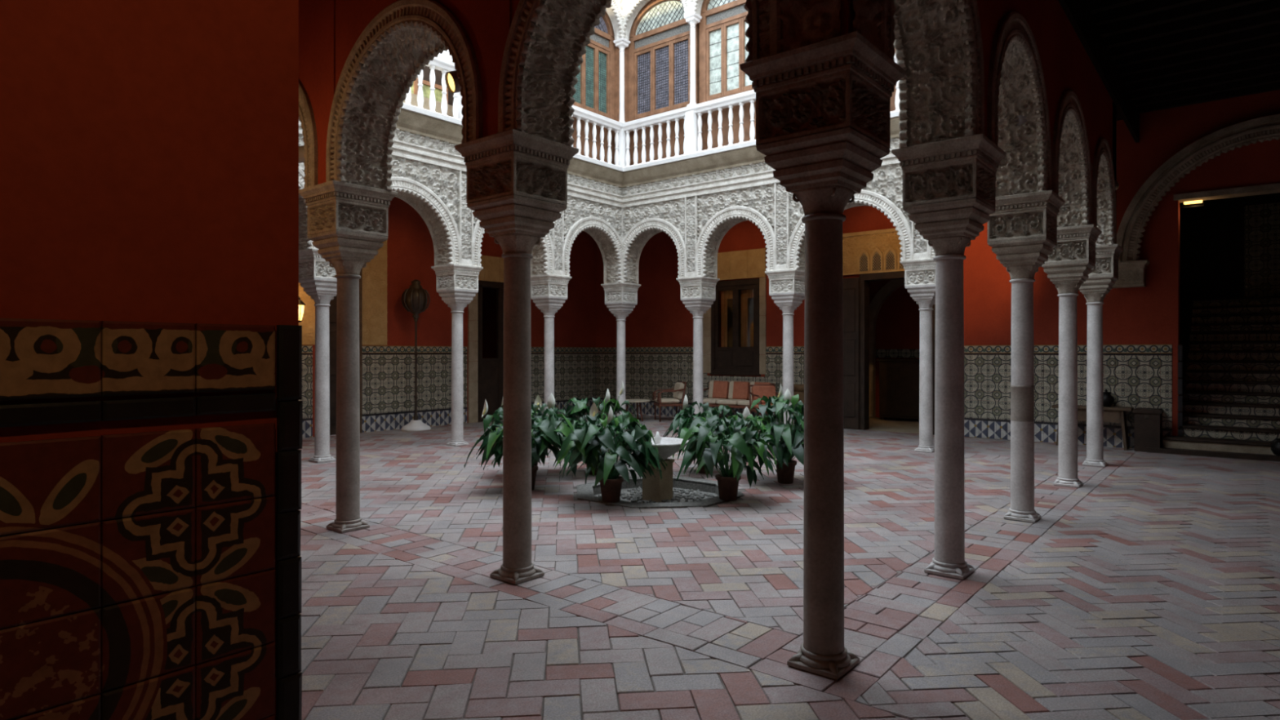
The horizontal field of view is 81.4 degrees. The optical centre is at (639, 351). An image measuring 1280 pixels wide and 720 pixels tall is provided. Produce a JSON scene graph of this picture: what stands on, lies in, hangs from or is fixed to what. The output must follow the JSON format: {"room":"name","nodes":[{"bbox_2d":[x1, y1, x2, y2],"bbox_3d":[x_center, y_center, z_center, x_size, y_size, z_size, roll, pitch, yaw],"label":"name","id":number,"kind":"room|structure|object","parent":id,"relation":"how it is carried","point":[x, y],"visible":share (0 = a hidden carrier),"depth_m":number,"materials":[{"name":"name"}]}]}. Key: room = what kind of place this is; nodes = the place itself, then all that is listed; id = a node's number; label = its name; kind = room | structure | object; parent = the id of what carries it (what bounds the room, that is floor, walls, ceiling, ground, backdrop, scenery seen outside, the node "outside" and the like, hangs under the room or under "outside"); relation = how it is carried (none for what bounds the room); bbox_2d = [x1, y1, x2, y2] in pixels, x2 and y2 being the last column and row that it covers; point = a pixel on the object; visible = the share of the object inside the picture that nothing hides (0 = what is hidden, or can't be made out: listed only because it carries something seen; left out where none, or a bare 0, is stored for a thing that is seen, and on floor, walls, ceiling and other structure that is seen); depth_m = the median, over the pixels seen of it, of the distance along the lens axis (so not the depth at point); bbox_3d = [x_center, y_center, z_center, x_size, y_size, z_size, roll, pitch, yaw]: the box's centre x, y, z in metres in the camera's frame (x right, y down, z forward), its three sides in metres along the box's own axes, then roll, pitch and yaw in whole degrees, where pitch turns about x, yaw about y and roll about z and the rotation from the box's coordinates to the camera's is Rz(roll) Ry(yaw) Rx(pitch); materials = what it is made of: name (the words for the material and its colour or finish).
{"room":"arcaded courtyard","nodes":[
{"label":"arcaded courtyard","id":0,"kind":"room"},
{"bbox_2d":[0,0,302,719],"bbox_3d":[-5.778,-1.200,5.047,11.791,5.600,1.269,0,0,39],"label":"wall","id":1,"kind":"structure","parent":0,"point":[151,410],"depth_m":1.55,"materials":[{"name":"red paint"}]},
{"bbox_2d":[298,65,595,438],"bbox_3d":[-6.096,-3.200,14.223,0.370,9.600,15.130,0,0,39],"label":"wall","id":2,"kind":"structure","parent":0,"point":[388,371],"depth_m":15.90,"materials":[{"name":"red paint"}]},
{"bbox_2d":[298,297,305,322],"bbox_3d":[-6.198,-0.837,13.418,0.266,0.614,0.506,0,0,-32],"label":"wall lantern","id":3,"kind":"object","parent":2,"relation":"attached to","point":[301,304],"visible":0.28,"depth_m":13.28,"materials":[{"name":"yellow glass"}]},
{"bbox_2d":[298,240,387,435],"bbox_3d":[-5.871,-0.500,14.355,0.250,4.200,2.100,0,0,39],"label":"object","id":4,"kind":"object","parent":2,"relation":"in","point":[373,284],"depth_m":14.69,"materials":[{"name":"yellow paint"}]},
{"bbox_2d":[410,77,448,104],"bbox_3d":[-4.686,-5.450,15.660,0.070,0.600,1.500,0,0,39],"label":"window","id":5,"kind":"structure","parent":2,"relation":"in","point":[426,86],"depth_m":15.86,"materials":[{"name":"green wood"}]},
{"bbox_2d":[447,254,503,425],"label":"door","id":6,"kind":"structure","parent":2,"relation":"in","point":[488,373],"depth_m":17.02,"materials":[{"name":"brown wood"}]},
{"bbox_2d":[298,93,626,284],"bbox_3d":[-3.150,-2.850,12.516,0.710,2.800,8.762,0,0,39],"label":"wall","id":7,"kind":"structure","parent":0,"point":[428,174],"depth_m":12.49,"materials":[{"name":"white stone"}]},
{"bbox_2d":[298,0,840,191],"bbox_3d":[-3.505,-2.725,7.570,12.110,2.550,0.760,0,0,39],"label":"wall","id":8,"kind":"structure","parent":0,"point":[517,62],"depth_m":5.33,"materials":[{"name":"red paint"}]},
{"bbox_2d":[298,146,304,163],"bbox_3d":[-3.054,-1.847,6.957,0.346,0.172,0.153,0,0,-5],"label":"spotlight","id":9,"kind":"object","parent":8,"relation":"attached to","point":[301,151],"visible":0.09,"depth_m":6.88,"materials":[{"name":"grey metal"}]},
{"bbox_2d":[444,70,461,93],"bbox_3d":[-1.285,-1.993,5.470,0.284,0.215,0.163,0,0,-29],"label":"spotlight","id":10,"kind":"object","parent":8,"relation":"attached to","point":[451,80],"visible":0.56,"depth_m":5.41,"materials":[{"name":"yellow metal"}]},
{"bbox_2d":[605,0,628,39],"bbox_3d":[-1.617,-7.275,14.143,0.440,1.350,4.282,0,0,39],"label":"wall","id":11,"kind":"structure","parent":0,"point":[615,12],"depth_m":15.61,"materials":[{"name":"grey paint"}]},
{"bbox_2d":[572,11,614,164],"bbox_3d":[-1.168,-5.600,15.189,0.130,3.600,1.890,0,0,39],"label":"window","id":12,"kind":"structure","parent":11,"relation":"in","point":[594,87],"depth_m":15.52,"materials":[{"name":"brown wood"}]},
{"bbox_2d":[615,0,703,40],"bbox_3d":[2.952,-7.275,12.946,8.932,1.350,0.440,0,0,39],"label":"wall","id":13,"kind":"structure","parent":0,"point":[630,9],"depth_m":15.53,"materials":[{"name":"grey paint"}]},
{"bbox_2d":[614,44,628,151],"bbox_3d":[-0.409,-5.850,16.061,0.400,4.100,0.400,0,0,39],"label":"post","id":14,"kind":"object","parent":13,"relation":"attached to","point":[616,49],"visible":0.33,"depth_m":15.87,"materials":[{"name":"brown wood"}]},
{"bbox_2d":[403,0,900,168],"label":"balustrade","id":15,"kind":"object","parent":13,"relation":"in","point":[660,35],"depth_m":15.20,"materials":[{"name":"white stone"}]},
{"bbox_2d":[613,37,630,123],"bbox_3d":[-0.384,-5.702,15.807,0.260,1.805,0.260,0,0,39],"label":"column","id":16,"kind":"structure","parent":15,"relation":"on","point":[622,42],"depth_m":15.76,"materials":[{"name":"white stone"}]},
{"bbox_2d":[683,12,702,106],"bbox_3d":[1.040,-5.702,14.642,0.260,1.805,0.260,0,0,39],"label":"column","id":17,"kind":"structure","parent":15,"relation":"on","point":[692,19],"depth_m":14.59,"materials":[{"name":"white stone"}]},
{"bbox_2d":[698,0,755,150],"bbox_3d":[1.946,-5.600,14.177,1.930,3.600,0.130,0,0,39],"label":"window","id":18,"kind":"structure","parent":13,"relation":"in","point":[722,26],"depth_m":14.41,"materials":[{"name":"brown wood"}]},
{"bbox_2d":[889,48,896,111],"bbox_3d":[3.667,-5.600,12.768,2.400,3.600,0.130,0,0,39],"label":"window","id":19,"kind":"structure","parent":13,"relation":"in","point":[893,97],"depth_m":12.30,"materials":[{"name":"brown wood"}]},
{"bbox_2d":[298,411,1279,719],"bbox_3d":[0.155,1.678,9.144,15.782,0.163,15.073,0,0,39],"label":"floor","id":20,"kind":"structure","parent":0,"point":[1156,596],"depth_m":4.87,"materials":[{"name":"tile"}]},
{"bbox_2d":[298,248,337,462],"bbox_3d":[-4.648,0.072,10.885,0.620,3.056,0.620,0,0,39],"label":"marble column","id":21,"kind":"structure","parent":20,"relation":"on","point":[316,276],"depth_m":10.79,"materials":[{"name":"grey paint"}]},
{"bbox_2d":[298,180,397,533],"bbox_3d":[-2.643,0.072,6.736,0.620,3.056,0.620,0,0,39],"label":"marble column","id":22,"kind":"structure","parent":20,"relation":"on","point":[348,223],"depth_m":6.64,"materials":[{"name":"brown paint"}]},
{"bbox_2d":[400,280,431,431],"bbox_3d":[-4.581,0.065,15.212,0.600,3.070,0.600,0,0,39],"label":"candelabrum","id":23,"kind":"object","parent":20,"relation":"on","point":[415,300],"visible":1,"depth_m":15.10,"materials":[{"name":"black metal"}]},
{"bbox_2d":[431,263,483,446],"bbox_3d":[-3.127,0.072,12.742,0.620,3.056,0.620,0,0,39],"label":"marble column","id":24,"kind":"structure","parent":20,"relation":"on","point":[457,285],"depth_m":12.65,"materials":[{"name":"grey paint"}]},
{"bbox_2d":[454,128,578,584],"bbox_3d":[-0.872,0.072,5.285,0.620,3.056,0.620,0,0,39],"label":"marble column","id":25,"kind":"structure","parent":20,"relation":"on","point":[517,180],"depth_m":5.19,"materials":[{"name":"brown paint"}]},
{"bbox_2d":[463,392,576,490],"bbox_3d":[-1.297,1.010,8.632,1.297,1.181,1.372,0,0,39],"label":"peace lily","id":26,"kind":"object","parent":20,"relation":"on","point":[546,433],"visible":0.5,"depth_m":8.34,"materials":[{"name":"plant"}]},
{"bbox_2d":[531,465,537,490],"bbox_3d":[-1.319,1.467,8.637,0.276,0.266,0.276,0,0,39],"label":"pot","id":27,"kind":"object","parent":26,"relation":"on","point":[534,468],"depth_m":8.58,"materials":[{"name":"ceramic"}]},
{"bbox_2d":[478,394,562,471],"bbox_3d":[-1.467,1.060,9.599,1.205,1.081,1.212,0,0,39],"label":"peace lily","id":28,"kind":"object","parent":20,"relation":"on","point":[538,401],"visible":0.05,"depth_m":9.63,"materials":[{"name":"plant"}]},
{"bbox_2d":[530,274,572,416],"bbox_3d":[-1.759,0.072,14.413,0.620,3.056,0.620,0,0,39],"label":"marble column","id":29,"kind":"structure","parent":20,"relation":"on","point":[548,292],"depth_m":14.32,"materials":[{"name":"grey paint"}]},
{"bbox_2d":[546,381,635,475],"bbox_3d":[-0.605,0.990,9.696,1.454,1.221,1.299,0,0,39],"label":"peace lily","id":30,"kind":"object","parent":20,"relation":"on","point":[580,409],"visible":0.23,"depth_m":9.70,"materials":[{"name":"plant"}]},
{"bbox_2d":[586,463,599,475],"bbox_3d":[-0.597,1.467,9.739,0.276,0.266,0.276,0,0,39],"label":"pot","id":31,"kind":"object","parent":30,"relation":"on","point":[595,473],"depth_m":9.65,"materials":[{"name":"ceramic"}]},
{"bbox_2d":[600,282,640,416],"bbox_3d":[-0.409,0.072,16.061,0.620,3.056,0.620,0,0,39],"label":"marble column","id":32,"kind":"structure","parent":20,"relation":"on","point":[620,299],"depth_m":15.97,"materials":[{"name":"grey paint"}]},
{"bbox_2d":[625,399,649,421],"bbox_3d":[-0.117,1.362,17.269,0.700,0.485,0.700,0,0,39],"label":"side table","id":33,"kind":"object","parent":20,"relation":"on","point":[636,401],"visible":0.69,"depth_m":17.12,"materials":[{"name":"beige wood"}]},
{"bbox_2d":[652,381,686,422],"bbox_3d":[0.679,1.149,17.279,0.692,0.902,0.620,0,0,-11],"label":"armchair","id":34,"kind":"object","parent":20,"relation":"on","point":[679,388],"visible":0.91,"depth_m":17.07,"materials":[{"name":"brown wood"}]},
{"bbox_2d":[654,397,679,404],"bbox_3d":[0.629,1.140,17.270,0.470,0.100,0.520,0,0,-11],"label":"seat cushion","id":35,"kind":"object","parent":34,"relation":"on","point":[674,400],"depth_m":17.05,"materials":[{"name":"beige fabric"}]},
{"bbox_2d":[672,382,684,399],"bbox_3d":[0.895,0.913,17.319,0.156,0.397,0.500,0,0,-11],"label":"cushion","id":36,"kind":"object","parent":34,"relation":"on","point":[679,386],"depth_m":17.08,"materials":[{"name":"beige fabric"}]},
{"bbox_2d":[675,275,719,413],"bbox_3d":[1.154,0.072,14.781,0.620,3.056,0.620,0,0,39],"label":"marble column","id":37,"kind":"structure","parent":20,"relation":"on","point":[698,294],"depth_m":14.69,"materials":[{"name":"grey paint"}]},
{"bbox_2d":[662,395,740,473],"bbox_3d":[0.877,1.080,9.797,1.213,1.041,1.174,0,0,39],"label":"peace lily","id":38,"kind":"object","parent":20,"relation":"on","point":[686,419],"visible":0.34,"depth_m":9.71,"materials":[{"name":"plant"}]},
{"bbox_2d":[697,462,710,473],"bbox_3d":[0.864,1.467,9.835,0.276,0.266,0.276,0,0,39],"label":"pot","id":39,"kind":"object","parent":38,"relation":"on","point":[702,470],"depth_m":9.75,"materials":[{"name":"ceramic"}]},
{"bbox_2d":[702,380,775,417],"bbox_3d":[2.092,1.133,16.605,1.720,0.934,0.732,0,0,39],"label":"settee","id":40,"kind":"object","parent":20,"relation":"on","point":[719,392],"visible":0.48,"depth_m":16.73,"materials":[{"name":"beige fabric"}]},
{"bbox_2d":[702,398,725,404],"bbox_3d":[1.642,1.125,16.908,0.510,0.110,0.510,0,0,39],"label":"seat cushion","id":41,"kind":"object","parent":40,"relation":"on","point":[711,401],"depth_m":16.67,"materials":[{"name":"beige fabric"}]},
{"bbox_2d":[707,380,728,399],"bbox_3d":[1.821,0.883,17.127,0.500,0.419,0.163,0,0,39],"label":"cushion","id":42,"kind":"object","parent":40,"relation":"on","point":[717,389],"depth_m":17.07,"materials":[{"name":"fabric"}]},
{"bbox_2d":[716,399,745,405],"bbox_3d":[2.060,1.125,16.566,0.510,0.110,0.510,0,0,39],"label":"seat cushion","id":43,"kind":"object","parent":40,"relation":"on","point":[719,402],"depth_m":16.39,"materials":[{"name":"beige fabric"}]},
{"bbox_2d":[728,381,750,399],"bbox_3d":[2.239,0.883,16.785,0.500,0.419,0.163,0,0,39],"label":"cushion","id":44,"kind":"object","parent":40,"relation":"on","point":[736,389],"depth_m":16.74,"materials":[{"name":"fabric"}]},
{"bbox_2d":[737,400,751,406],"bbox_3d":[2.477,1.125,16.224,0.510,0.110,0.510,0,0,39],"label":"seat cushion","id":45,"kind":"object","parent":40,"relation":"on","point":[743,402],"depth_m":16.12,"materials":[{"name":"beige fabric"}]},
{"bbox_2d":[748,382,771,397],"bbox_3d":[2.657,0.883,16.443,0.500,0.419,0.163,0,0,39],"label":"cushion","id":46,"kind":"object","parent":40,"relation":"on","point":[752,383],"depth_m":16.47,"materials":[{"name":"fabric"}]},
{"bbox_2d":[748,384,782,430],"bbox_3d":[2.654,1.149,15.465,0.620,0.902,0.692,0,0,-12],"label":"armchair","id":47,"kind":"object","parent":20,"relation":"on","point":[757,391],"visible":0.46,"depth_m":15.64,"materials":[{"name":"fabric"}]},
{"bbox_2d":[753,403,773,408],"bbox_3d":[2.665,1.140,15.415,0.520,0.100,0.470,0,0,-12],"label":"seat cushion","id":48,"kind":"object","parent":47,"relation":"on","point":[756,406],"depth_m":15.38,"materials":[{"name":"fabric"}]},
{"bbox_2d":[751,385,775,404],"bbox_3d":[2.607,0.913,15.680,0.500,0.397,0.156,0,0,-12],"label":"cushion","id":49,"kind":"object","parent":47,"relation":"on","point":[761,390],"depth_m":15.64,"materials":[{"name":"fabric"}]},
{"bbox_2d":[742,384,804,484],"bbox_3d":[1.778,0.990,9.062,1.296,1.221,1.376,0,0,39],"label":"peace lily","id":50,"kind":"object","parent":20,"relation":"on","point":[791,443],"visible":0.71,"depth_m":8.88,"materials":[{"name":"plant"}]},
{"bbox_2d":[773,459,796,484],"bbox_3d":[1.777,1.467,9.087,0.276,0.266,0.276,0,0,39],"label":"pot","id":51,"kind":"object","parent":50,"relation":"on","point":[785,476],"depth_m":9.00,"materials":[{"name":"ceramic"}]},
{"bbox_2d":[764,268,804,439],"bbox_3d":[2.693,0.072,13.520,0.620,3.056,0.620,0,0,39],"label":"marble column","id":52,"kind":"structure","parent":20,"relation":"on","point":[786,286],"depth_m":13.43,"materials":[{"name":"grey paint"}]},
{"bbox_2d":[782,384,804,424],"bbox_3d":[3.383,1.148,15.656,0.620,0.904,0.600,0,0,39],"label":"upholstered chair","id":53,"kind":"object","parent":20,"relation":"on","point":[798,389],"visible":0.07,"depth_m":15.83,"materials":[{"name":"fabric"}]},
{"bbox_2d":[739,31,906,679],"bbox_3d":[0.939,0.072,3.802,0.620,3.056,0.620,0,0,39],"label":"marble column","id":54,"kind":"structure","parent":20,"relation":"on","point":[823,108],"depth_m":3.71,"materials":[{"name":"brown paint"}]},
{"bbox_2d":[899,257,935,453],"bbox_3d":[4.596,0.072,11.961,0.620,3.056,0.620,0,0,39],"label":"marble column","id":55,"kind":"structure","parent":20,"relation":"on","point":[919,274],"depth_m":11.87,"materials":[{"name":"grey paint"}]},
{"bbox_2d":[891,133,1006,579],"bbox_3d":[2.244,0.072,5.396,0.620,3.056,0.620,0,0,39],"label":"marble column","id":56,"kind":"structure","parent":20,"relation":"on","point":[949,185],"depth_m":5.30,"materials":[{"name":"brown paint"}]},
{"bbox_2d":[986,190,1065,523],"bbox_3d":[3.663,0.072,7.129,0.620,3.056,0.620,0,0,39],"label":"marble column","id":57,"kind":"structure","parent":20,"relation":"on","point":[1022,228],"depth_m":7.04,"materials":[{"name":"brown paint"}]},
{"bbox_2d":[1041,224,1102,488],"bbox_3d":[5.133,0.072,8.924,0.620,3.056,0.620,0,0,39],"label":"marble column","id":58,"kind":"structure","parent":20,"relation":"on","point":[1069,264],"depth_m":8.83,"materials":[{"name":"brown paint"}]},
{"bbox_2d":[1051,404,1133,450],"bbox_3d":[7.585,1.258,12.486,1.140,0.687,0.380,0,0,39],"label":"bench","id":59,"kind":"object","parent":20,"relation":"on","point":[1111,414],"visible":0.57,"depth_m":12.18,"materials":[{"name":"brown wood"}]},
{"bbox_2d":[1102,389,1114,407],"bbox_3d":[7.753,0.770,12.375,0.226,0.290,0.230,0,0,39],"label":"jar","id":60,"kind":"object","parent":59,"relation":"on","point":[1108,399],"visible":0.82,"depth_m":12.30,"materials":[{"name":"black ceramic"}]},
{"bbox_2d":[1078,244,1124,466],"bbox_3d":[6.407,0.072,10.479,0.620,3.056,0.620,0,0,39],"label":"marble column","id":61,"kind":"structure","parent":20,"relation":"on","point":[1100,282],"depth_m":10.39,"materials":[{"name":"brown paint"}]},
{"bbox_2d":[1133,407,1163,452],"bbox_3d":[8.202,1.260,12.007,0.370,0.680,0.430,0,0,39],"label":"trash can","id":62,"kind":"object","parent":20,"relation":"on","point":[1148,422],"visible":0.94,"depth_m":11.86,"materials":[{"name":"brown wood"}]},
{"bbox_2d":[613,101,1116,284],"bbox_3d":[2.920,-2.850,13.173,9.270,2.800,0.710,0,0,39],"label":"wall","id":63,"kind":"structure","parent":0,"point":[696,198],"depth_m":14.13,"materials":[{"name":"white stone"}]},
{"bbox_2d":[595,89,1279,448],"bbox_3d":[5.954,-3.100,16.223,16.380,9.800,3.264,0,0,39],"label":"wall","id":64,"kind":"structure","parent":0,"point":[1141,325],"depth_m":13.55,"materials":[{"name":"red paint"}]},
{"bbox_2d":[702,248,766,375],"bbox_3d":[2.135,-0.887,17.336,1.900,2.865,0.238,0,0,39],"label":"door","id":65,"kind":"structure","parent":64,"relation":"in","point":[740,359],"depth_m":17.19,"materials":[{"name":"brown wood"}]},
{"bbox_2d":[720,290,732,346],"bbox_3d":[2.091,-0.745,17.503,0.460,1.510,0.036,0,0,39],"label":"curtain","id":66,"kind":"object","parent":65,"relation":"hanging from","point":[725,295],"depth_m":17.56,"materials":[{"name":"brown fabric"}]},
{"bbox_2d":[740,288,753,346],"bbox_3d":[2.524,-0.745,17.148,0.460,1.510,0.036,0,0,39],"label":"curtain","id":67,"kind":"object","parent":65,"relation":"hanging from","point":[744,294],"depth_m":17.24,"materials":[{"name":"brown fabric"}]},
{"bbox_2d":[842,227,935,435],"bbox_3d":[4.998,-0.425,14.969,2.070,4.050,0.318,0,0,39],"label":"door","id":68,"kind":"structure","parent":64,"relation":"in","point":[873,255],"depth_m":15.24,"materials":[{"name":"brown wood"}]},
{"bbox_2d":[877,359,919,419],"bbox_3d":[6.533,0.890,17.103,1.980,1.420,0.630,0,0,39],"label":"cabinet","id":69,"kind":"object","parent":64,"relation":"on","point":[899,379],"visible":0.42,"depth_m":17.18,"materials":[{"name":"brown wood"}]},
{"bbox_2d":[1179,200,1204,208],"bbox_3d":[8.927,-2.392,12.066,0.351,0.087,0.130,0,0,39],"label":"sconce","id":70,"kind":"object","parent":64,"relation":"attached to","point":[1200,202],"visible":0.92,"depth_m":12.01,"materials":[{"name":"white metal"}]},
{"bbox_2d":[1111,114,1279,288],"bbox_3d":[9.514,-2.288,11.195,4.220,2.445,0.634,0,0,39],"label":"arch","id":71,"kind":"object","parent":64,"relation":"attached to","point":[1131,271],"visible":0.97,"depth_m":11.81,"materials":[{"name":"stone"}]},
{"bbox_2d":[839,0,1139,244],"bbox_3d":[4.327,-2.725,8.097,0.760,2.550,11.400,0,0,39],"label":"wall","id":72,"kind":"structure","parent":0,"point":[971,67],"depth_m":6.65,"materials":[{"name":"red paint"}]},
{"bbox_2d":[1115,180,1119,190],"bbox_3d":[6.425,-2.257,10.205,0.233,0.204,0.262,0,0,39],"label":"spotlight","id":73,"kind":"object","parent":72,"relation":"attached to","point":[1117,184],"visible":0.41,"depth_m":10.17,"materials":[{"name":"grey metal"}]},
{"bbox_2d":[1084,0,1279,120],"bbox_3d":[1.317,-4.010,10.562,15.780,0.280,11.400,0,0,39],"label":"ceiling","id":74,"kind":"structure","parent":0,"point":[1168,54],"depth_m":9.57,"materials":[{"name":"black wood"}]},
{"bbox_2d":[1177,192,1279,435],"bbox_3d":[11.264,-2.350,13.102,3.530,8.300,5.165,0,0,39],"label":"doorway","id":75,"kind":"structure","parent":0,"point":[1229,247],"depth_m":15.47,"materials":[{"name":"brown wood"}]},
{"bbox_2d":[1146,295,1279,462],"bbox_3d":[10.781,0.273,12.726,3.080,2.655,4.840,0,0,39],"label":"staircase","id":76,"kind":"structure","parent":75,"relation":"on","point":[1231,403],"depth_m":12.50,"materials":[{"name":"grey stone"}]},
{"bbox_2d":[1271,438,1279,456],"bbox_3d":[9.375,1.397,10.852,0.270,0.255,0.270,0,0,39],"label":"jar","id":77,"kind":"object","parent":76,"relation":"on","point":[1275,446],"visible":1,"depth_m":10.84,"materials":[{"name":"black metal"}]},
{"bbox_3d":[-0.078,1.985,10.451,22.000,0.430,27.000,0,0,39],"label":"ground","id":78,"kind":"structure","parent":0,"visible":0},
{"bbox_2d":[576,431,744,509],"bbox_3d":[0.203,1.335,8.554,1.848,0.830,1.848,0,0,39],"label":"fountain","id":79,"kind":"object","parent":78,"relation":"on","point":[667,492],"visible":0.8,"depth_m":8.50,"materials":[{"name":"beige stone"}]},
{"bbox_2d":[553,402,667,502],"bbox_3d":[-0.299,1.070,7.941,1.224,1.061,1.223,0,0,39],"label":"peace lily","id":80,"kind":"object","parent":79,"relation":"on","point":[592,448],"visible":1,"depth_m":7.66,"materials":[{"name":"plant"}]},
{"bbox_2d":[599,475,623,502],"bbox_3d":[-0.308,1.467,7.899,0.276,0.266,0.276,0,0,39],"label":"pot","id":81,"kind":"object","parent":80,"relation":"on","point":[611,491],"depth_m":7.81,"materials":[{"name":"ceramic"}]},
{"bbox_2d":[635,436,688,460],"bbox_3d":[0.203,1.130,8.554,0.720,0.220,0.720,0,0,39],"label":"bowl","id":82,"kind":"object","parent":79,"relation":"on","point":[666,446],"depth_m":8.39,"materials":[{"name":"grey stone"}]},
{"bbox_2d":[676,406,781,501],"bbox_3d":[0.970,1.100,8.027,1.088,1.001,1.135,0,0,12],"label":"peace lily","id":83,"kind":"object","parent":79,"relation":"on","point":[743,445],"visible":1,"depth_m":7.80,"materials":[{"name":"plant"}]},
{"bbox_2d":[715,473,741,501],"bbox_3d":[0.951,1.467,8.031,0.276,0.266,0.276,0,0,39],"label":"pot","id":84,"kind":"object","parent":83,"relation":"on","point":[727,484],"depth_m":7.94,"materials":[{"name":"ceramic"}]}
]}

